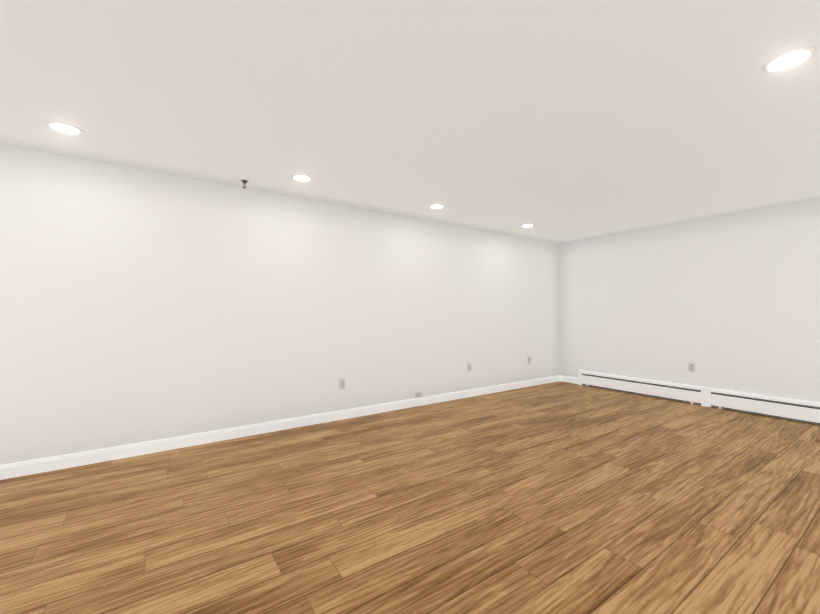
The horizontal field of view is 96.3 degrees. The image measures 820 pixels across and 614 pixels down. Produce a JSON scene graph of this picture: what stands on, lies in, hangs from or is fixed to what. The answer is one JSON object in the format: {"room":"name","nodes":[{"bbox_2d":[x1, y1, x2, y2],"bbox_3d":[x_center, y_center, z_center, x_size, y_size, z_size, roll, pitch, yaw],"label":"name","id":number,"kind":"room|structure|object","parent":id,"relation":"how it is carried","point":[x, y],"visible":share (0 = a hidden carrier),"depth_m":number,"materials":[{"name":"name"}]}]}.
{"room":"empty living room","nodes":[
{"label":"empty living room","id":0,"kind":"room"},
{"bbox_2d":[0,144,559,464],"bbox_3d":[-1.046,0.051,3.998,9.050,2.400,0.120,1,-1,-34],"label":"wall","id":1,"kind":"structure","parent":0,"point":[138,305],"depth_m":3.44,"materials":[{"name":"paint"}]},
{"bbox_2d":[0,375,559,479],"bbox_3d":[-1.008,1.200,3.923,8.809,0.100,0.015,1,-1,-34],"label":"baseboard","id":2,"kind":"structure","parent":1,"relation":"attached to","point":[19,469],"depth_m":3.42,"materials":[{"name":"white paint"}]},
{"bbox_2d":[339,378,344,388],"bbox_3d":[-0.758,0.858,4.104,0.070,0.114,0.009,1,-1,-34],"label":"electrical outlet","id":3,"kind":"object","parent":1,"relation":"attached to","point":[341,383],"visible":1,"depth_m":4.10,"materials":[{"name":"white plastic"}]},
{"bbox_2d":[415,392,422,397],"bbox_3d":[0.116,1.123,4.700,0.114,0.070,0.009,1,-1,-34],"label":"electrical outlet","id":4,"kind":"object","parent":1,"relation":"attached to","point":[418,394],"visible":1,"depth_m":4.70,"materials":[{"name":"white plastic"}]},
{"bbox_2d":[467,363,470,371],"bbox_3d":[0.841,0.856,5.203,0.070,0.114,0.009,1,-1,-34],"label":"electrical outlet","id":5,"kind":"object","parent":1,"relation":"attached to","point":[468,367],"visible":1,"depth_m":5.20,"materials":[{"name":"white plastic"}]},
{"bbox_2d":[0,381,819,613],"bbox_3d":[0.313,1.278,1.999,9.050,0.120,4.920,1,-1,-34],"label":"floor","id":6,"kind":"structure","parent":0,"point":[559,497],"depth_m":2.13,"materials":[{"name":"brown wood"}]},
{"bbox_2d":[0,0,819,243],"bbox_3d":[0.313,-1.242,2.042,9.050,0.120,4.920,1,-1,-34],"label":"ceiling","id":7,"kind":"structure","parent":0,"point":[559,121],"depth_m":2.11,"materials":[{"name":"paint"}]},
{"bbox_2d":[46,121,83,135],"bbox_3d":[-2.268,-1.172,2.415,0.184,0.006,0.184,1,-1,-34],"label":"recessed light","id":8,"kind":"object","parent":7,"relation":"in","point":[64,128],"visible":1,"depth_m":2.41,"materials":[{"name":"white glass"}]},
{"bbox_2d":[291,174,311,181],"bbox_3d":[-0.974,-1.157,3.304,0.184,0.006,0.184,1,-1,-34],"label":"recessed light","id":9,"kind":"object","parent":7,"relation":"in","point":[301,178],"visible":1,"depth_m":3.30,"materials":[{"name":"white glass"}]},
{"bbox_2d":[429,204,444,208],"bbox_3d":[0.304,-1.143,4.181,0.184,0.006,0.184,1,-1,-34],"label":"recessed light","id":10,"kind":"object","parent":7,"relation":"in","point":[436,206],"visible":0.98,"depth_m":4.18,"materials":[{"name":"white glass"}]},
{"bbox_2d":[521,224,533,226],"bbox_3d":[1.631,-1.127,5.093,0.184,0.006,0.184,1,-1,-34],"label":"recessed light","id":11,"kind":"object","parent":7,"relation":"in","point":[527,225],"visible":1,"depth_m":5.08,"materials":[{"name":"white glass"}]},
{"bbox_2d":[762,46,816,72],"bbox_3d":[1.819,-1.183,1.765,0.184,0.006,0.184,1,-1,-34],"label":"recessed light","id":12,"kind":"object","parent":7,"relation":"in","point":[789,59],"visible":1,"depth_m":1.76,"materials":[{"name":"white glass"}]},
{"bbox_2d":[559,199,819,424],"bbox_3d":[4.027,0.059,4.499,0.120,2.400,4.800,1,-1,-34],"label":"wall","id":13,"kind":"structure","parent":0,"point":[731,302],"depth_m":4.73,"materials":[{"name":"paint"}]},
{"bbox_2d":[560,375,577,383],"bbox_3d":[2.727,1.239,6.252,0.015,0.100,0.371,1,-1,-34],"label":"baseboard","id":14,"kind":"structure","parent":13,"relation":"attached to","point":[568,379],"depth_m":6.26,"materials":[{"name":"white paint"}]},
{"bbox_2d":[578,370,711,406],"bbox_3d":[3.303,1.154,5.358,0.078,0.240,1.755,1,-1,-34],"label":"heater","id":15,"kind":"object","parent":13,"relation":"attached to","point":[692,394],"visible":1,"depth_m":5.20,"materials":[{"name":"white metal"}]},
{"bbox_2d":[688,363,694,371],"bbox_3d":[3.708,0.795,4.838,0.009,0.114,0.070,1,-1,-34],"label":"electrical outlet","id":16,"kind":"object","parent":13,"relation":"attached to","point":[691,367],"visible":1,"depth_m":4.84,"materials":[{"name":"white plastic"}]},
{"bbox_2d":[710,388,819,423],"bbox_3d":[4.300,1.130,3.906,0.078,0.240,1.763,1,-1,-34],"label":"heater","id":17,"kind":"object","parent":13,"relation":"attached to","point":[794,409],"visible":1,"depth_m":4.19,"materials":[{"name":"white metal"}]}
]}

